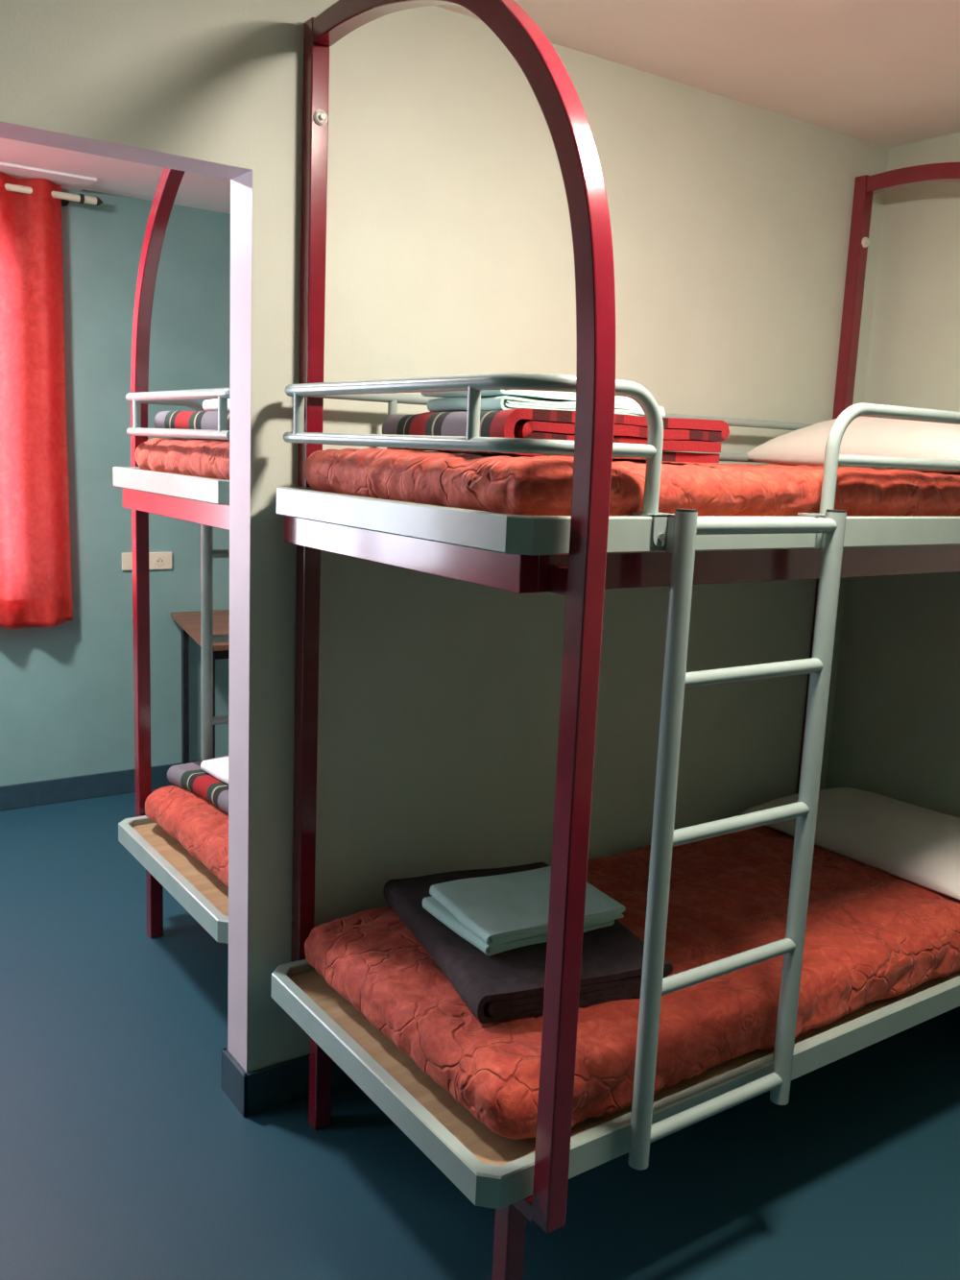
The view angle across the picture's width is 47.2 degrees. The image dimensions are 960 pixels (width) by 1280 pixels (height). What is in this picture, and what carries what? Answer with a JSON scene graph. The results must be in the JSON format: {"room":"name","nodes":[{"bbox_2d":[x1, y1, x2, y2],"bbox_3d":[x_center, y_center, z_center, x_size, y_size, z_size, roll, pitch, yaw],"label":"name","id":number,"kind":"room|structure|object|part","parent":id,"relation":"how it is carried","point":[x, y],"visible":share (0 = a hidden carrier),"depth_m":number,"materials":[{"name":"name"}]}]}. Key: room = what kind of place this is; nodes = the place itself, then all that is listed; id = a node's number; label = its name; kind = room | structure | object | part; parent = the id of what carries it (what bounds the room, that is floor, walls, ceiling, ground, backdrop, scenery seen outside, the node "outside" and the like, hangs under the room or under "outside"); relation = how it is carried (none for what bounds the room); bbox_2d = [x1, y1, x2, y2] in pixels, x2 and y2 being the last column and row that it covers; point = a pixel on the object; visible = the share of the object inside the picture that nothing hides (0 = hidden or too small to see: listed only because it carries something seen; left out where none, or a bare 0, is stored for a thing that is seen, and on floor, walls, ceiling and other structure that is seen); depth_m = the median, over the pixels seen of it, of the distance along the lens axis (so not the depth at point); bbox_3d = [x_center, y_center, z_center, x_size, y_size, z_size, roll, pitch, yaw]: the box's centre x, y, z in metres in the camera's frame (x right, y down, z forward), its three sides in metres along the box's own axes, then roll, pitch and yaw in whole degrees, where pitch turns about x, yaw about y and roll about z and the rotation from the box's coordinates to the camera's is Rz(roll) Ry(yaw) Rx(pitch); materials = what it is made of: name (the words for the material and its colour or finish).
{"room":"dormitory","nodes":[
{"label":"dormitory","id":0,"kind":"room"},
{"bbox_2d":[0,188,230,786],"bbox_3d":[-2.423,-0.557,4.525,5.160,2.681,0.200,-4,12,-35],"label":"wall","id":1,"kind":"structure","parent":0,"point":[67,707],"depth_m":4.94,"materials":[{"name":"teal paint"}]},
{"bbox_2d":[0,162,96,191],"bbox_3d":[-2.988,-1.776,3.594,3.330,0.010,0.255,-4,12,-35],"label":"trim","id":2,"kind":"structure","parent":1,"relation":"attached to","point":[70,181],"depth_m":4.39,"materials":[{"name":"white paint"}]},
{"bbox_2d":[4,183,103,206],"bbox_3d":[-2.978,-1.737,3.689,3.346,0.044,0.124,-4,12,-35],"label":"curtain rod","id":3,"kind":"object","parent":1,"relation":"attached to","point":[65,198],"visible":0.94,"depth_m":4.51,"materials":[{"name":"beige plastic"}]},
{"bbox_2d":[0,171,72,628],"bbox_3d":[-2.221,-0.929,4.335,1.164,1.840,0.079,-4,12,-35],"label":"curtain","id":4,"kind":"object","parent":3,"relation":"hanging from","point":[36,579],"visible":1,"depth_m":4.58,"materials":[{"name":"red fabric"}]},
{"bbox_3d":[-2.954,-1.730,3.655,3.150,0.028,0.028,-4,12,-35],"label":"rod","id":5,"kind":"part","parent":3,"relation":"part of","materials":[{"name":"beige plastic"}]},
{"bbox_2d":[0,759,201,811],"bbox_3d":[-2.416,0.725,4.659,5.160,0.112,0.012,-4,12,-35],"label":"baseboard","id":6,"kind":"structure","parent":1,"relation":"attached to","point":[92,785],"depth_m":5.04,"materials":[{"name":"plastic"}]},
{"bbox_2d":[121,552,171,570],"bbox_3d":[-1.537,-0.365,5.059,0.228,0.080,0.013,-4,12,-35],"label":"wall socket","id":7,"kind":"object","parent":1,"relation":"attached to","point":[156,560],"visible":0.68,"depth_m":5.07,"materials":[{"name":"beige plastic"}]},
{"bbox_2d":[155,555,165,565],"bbox_3d":[-1.485,-0.367,5.089,0.045,0.045,0.003,-4,12,-35],"label":"socket","id":8,"kind":"object","parent":7,"relation":"attached to","point":[159,560],"depth_m":5.09,"materials":[{"name":"beige plastic"}]},
{"bbox_2d":[0,0,889,1072],"bbox_3d":[-0.887,-0.114,2.357,5.160,2.681,0.123,-4,12,-35],"label":"wall","id":9,"kind":"structure","parent":0,"point":[449,246],"depth_m":2.81,"materials":[{"name":"beige paint"}]},
{"bbox_2d":[0,120,252,1071],"bbox_3d":[-1.074,0.058,2.260,1.229,2.135,0.122,-4,12,-35],"label":"door frame","id":10,"kind":"structure","parent":9,"relation":"in","point":[241,179],"depth_m":2.55,"materials":[{"name":"paint"}]},
{"bbox_2d":[221,1047,353,1116],"bbox_3d":[0.273,1.056,3.417,2.200,0.112,0.148,-4,12,-35],"label":"baseboard","id":11,"kind":"structure","parent":9,"relation":"attached to","point":[284,1082],"depth_m":2.79,"materials":[{"name":"plastic"}]},
{"bbox_2d":[0,788,959,1279],"bbox_3d":[-0.627,1.347,2.144,5.460,0.100,6.705,-4,12,-35],"label":"floor","id":12,"kind":"structure","parent":0,"point":[125,1154],"depth_m":2.62,"materials":[{"name":"blue plastic"}]},
{"bbox_2d":[112,167,229,943],"bbox_3d":[-0.039,-0.259,3.734,2.135,2.566,1.046,-4,12,-35],"label":"bunk bed","id":13,"kind":"object","parent":12,"relation":"on","point":[205,501],"visible":0.25,"depth_m":3.39,"materials":[{"name":"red metal"}]},
{"bbox_3d":[-1.096,0.834,3.694,0.043,0.340,0.045,-4,12,-35],"label":"leg","id":14,"kind":"part","parent":13,"relation":"part of","materials":[{"name":"red metal"}]},
{"bbox_3d":[-0.034,-0.447,3.705,2.075,0.064,0.948,-4,12,-35],"label":"support frame","id":15,"kind":"part","parent":13,"relation":"part of","materials":[{"name":"red metal"}]},
{"bbox_3d":[-0.854,-0.573,3.109,0.266,0.256,0.960,-1,10,-19],"label":"guard rail","id":16,"kind":"part","parent":13,"relation":"part of","materials":[{"name":"metal"}]},
{"bbox_2d":[134,437,229,480],"bbox_3d":[-0.012,-0.574,3.659,2.050,0.123,0.888,-4,12,-35],"label":"mattress","id":17,"kind":"object","parent":13,"relation":"on","point":[195,457],"visible":0.09,"depth_m":3.06,"materials":[{"name":"red fabric"}]},
{"bbox_2d":[154,410,229,440],"bbox_3d":[-0.645,-0.636,3.289,0.451,0.084,0.628,-5,12,-37],"label":"blanket","id":18,"kind":"object","parent":17,"relation":"on","point":[172,419],"visible":0.22,"depth_m":3.20,"materials":[{"name":"fabric"}]},
{"bbox_2d":[202,398,229,411],"bbox_3d":[-0.583,-0.682,3.223,0.346,0.038,0.344,-5,12,-37],"label":"sheet","id":19,"kind":"object","parent":18,"relation":"on","point":[208,404],"visible":0.11,"depth_m":3.21,"materials":[{"name":"white fabric"}]},
{"bbox_2d":[144,785,228,886],"bbox_3d":[-0.052,0.552,3.864,2.027,0.153,0.887,-4,12,-35],"label":"mattress","id":20,"kind":"object","parent":13,"relation":"on","point":[200,826],"visible":0.1,"depth_m":3.36,"materials":[{"name":"red fabric"}]},
{"bbox_2d":[167,754,228,813],"bbox_3d":[-0.675,0.473,3.573,0.446,0.068,0.607,-6,13,-41],"label":"blanket","id":21,"kind":"object","parent":20,"relation":"on","point":[191,777],"visible":0.21,"depth_m":3.53,"materials":[{"name":"fabric"}]},
{"bbox_2d":[200,756,228,784],"bbox_3d":[-0.662,0.424,3.566,0.360,0.040,0.364,-6,13,-41],"label":"sheet","id":22,"kind":"object","parent":21,"relation":"on","point":[218,768],"visible":0.21,"depth_m":3.54,"materials":[{"name":"white fabric"}]},
{"bbox_2d":[170,609,229,764],"bbox_3d":[-0.789,0.340,5.120,1.298,0.850,0.991,-4,12,-35],"label":"desk","id":23,"kind":"object","parent":12,"relation":"on","point":[189,622],"visible":0.28,"depth_m":5.11,"materials":[{"name":"wood"}]},
{"bbox_3d":[-1.405,0.306,5.229,0.028,0.828,0.028,-4,12,-35],"label":"leg","id":24,"kind":"part","parent":23,"relation":"part of","materials":[{"name":"metal"}]},
{"bbox_3d":[-1.115,0.438,4.542,0.028,0.828,0.028,-4,12,-35],"label":"leg","id":25,"kind":"part","parent":23,"relation":"part of","materials":[{"name":"metal"}]},
{"bbox_2d":[271,0,959,1279],"bbox_3d":[0.665,-0.056,2.739,2.135,2.566,1.046,-4,12,-35],"label":"bunk bed","id":26,"kind":"object","parent":12,"relation":"on","point":[581,555],"visible":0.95,"depth_m":2.06,"materials":[{"name":"red metal"}]},
{"bbox_3d":[-0.393,1.036,2.701,0.043,0.340,0.041,-4,12,-35],"label":"leg","id":27,"kind":"part","parent":26,"relation":"part of","materials":[{"name":"red metal"}]},
{"bbox_3d":[-0.135,-0.365,2.094,0.960,0.256,0.266,10,13,39],"label":"guard rail","id":28,"kind":"part","parent":26,"relation":"part of","materials":[{"name":"metal"}]},
{"bbox_3d":[0.054,1.165,2.070,0.043,0.340,0.045,-4,12,-35],"label":"leg","id":29,"kind":"part","parent":26,"relation":"part of","materials":[{"name":"red metal"}]},
{"bbox_3d":[0.419,-0.510,3.038,2.072,0.244,0.033,-4,12,-35],"label":"guard rail","id":30,"kind":"part","parent":26,"relation":"part of","materials":[{"name":"metal"}]},
{"bbox_3d":[0.675,-0.242,2.703,2.075,0.064,0.948,-4,12,-35],"label":"support frame","id":31,"kind":"part","parent":26,"relation":"part of","materials":[{"name":"white metal"}]},
{"bbox_2d":[303,448,959,516],"bbox_3d":[0.665,-0.379,2.703,2.051,0.123,0.882,-4,12,-35],"label":"mattress","id":32,"kind":"object","parent":26,"relation":"on","point":[522,485],"visible":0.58,"depth_m":2.08,"materials":[{"name":"red fabric"}]},
{"bbox_2d":[382,408,729,462],"bbox_3d":[0.128,-0.429,2.303,0.485,0.084,0.666,-2,11,-24],"label":"blanket","id":33,"kind":"object","parent":32,"relation":"on","point":[697,435],"visible":0.63,"depth_m":2.05,"materials":[{"name":"fabric"}]},
{"bbox_2d":[427,395,665,416],"bbox_3d":[0.129,-0.482,2.282,0.375,0.031,0.346,-3,11,-27],"label":"sheet","id":34,"kind":"object","parent":33,"relation":"on","point":[504,402],"visible":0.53,"depth_m":2.13,"materials":[{"name":"white fabric"}]},
{"bbox_2d":[420,389,637,403],"bbox_3d":[0.109,-0.514,2.291,0.359,0.031,0.326,-3,11,-30],"label":"sheet","id":35,"kind":"object","parent":34,"relation":"on","point":[524,394],"visible":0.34,"depth_m":2.14,"materials":[{"name":"white fabric"}]},
{"bbox_2d":[747,416,959,474],"bbox_3d":[1.236,-0.569,3.144,0.560,0.162,0.780,-6,13,-34],"label":"pillow","id":36,"kind":"object","parent":32,"relation":"on","point":[870,436],"visible":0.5,"depth_m":2.99,"materials":[{"name":"white fabric"}]},
{"bbox_2d":[304,825,959,1139],"bbox_3d":[0.625,0.748,2.903,2.038,0.153,0.891,-4,12,-35],"label":"mattress","id":37,"kind":"object","parent":26,"relation":"on","point":[873,933],"visible":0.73,"depth_m":2.52,"materials":[{"name":"red fabric"}]},
{"bbox_2d":[383,862,673,1023],"bbox_3d":[0.090,0.677,2.565,0.468,0.069,0.626,-2,11,-23],"label":"blanket","id":38,"kind":"object","parent":37,"relation":"on","point":[507,984],"visible":0.59,"depth_m":2.35,"materials":[{"name":"brown fabric"}]},
{"bbox_2d":[422,896,615,955],"bbox_3d":[0.089,0.633,2.554,0.365,0.031,0.278,-4,12,-32],"label":"sheet","id":39,"kind":"object","parent":38,"relation":"on","point":[431,905],"visible":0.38,"depth_m":2.43,"materials":[{"name":"white fabric"}]},
{"bbox_2d":[429,866,626,945],"bbox_3d":[0.108,0.606,2.549,0.370,0.032,0.286,-3,11,-29],"label":"sheet","id":40,"kind":"object","parent":39,"relation":"on","point":[505,907],"visible":0.87,"depth_m":2.51,"materials":[{"name":"white fabric"}]},
{"bbox_2d":[737,787,959,899],"bbox_3d":[1.263,0.569,3.358,0.500,0.121,0.800,-4,12,-35],"label":"pillow","id":41,"kind":"object","parent":37,"relation":"on","point":[910,842],"visible":0.89,"depth_m":3.21,"materials":[{"name":"white fabric"}]},
{"bbox_3d":[1.115,-0.420,2.712,1.349,0.256,0.450,-4,12,-35],"label":"guard rail","id":42,"kind":"part","parent":26,"relation":"part of","materials":[{"name":"metal"}]},
{"bbox_2d":[0,0,959,214],"bbox_3d":[-0.510,-1.391,1.669,5.460,0.100,6.705,-4,12,-35],"label":"ceiling","id":43,"kind":"structure","parent":0,"point":[885,73],"depth_m":2.80,"materials":[{"name":"white paint"}]},
{"bbox_2d":[825,132,959,818],"bbox_3d":[1.610,-0.191,3.414,0.150,2.681,6.705,-4,12,-35],"label":"wall","id":44,"kind":"structure","parent":0,"point":[895,734],"depth_m":3.56,"materials":[{"name":"beige paint"}]}
]}

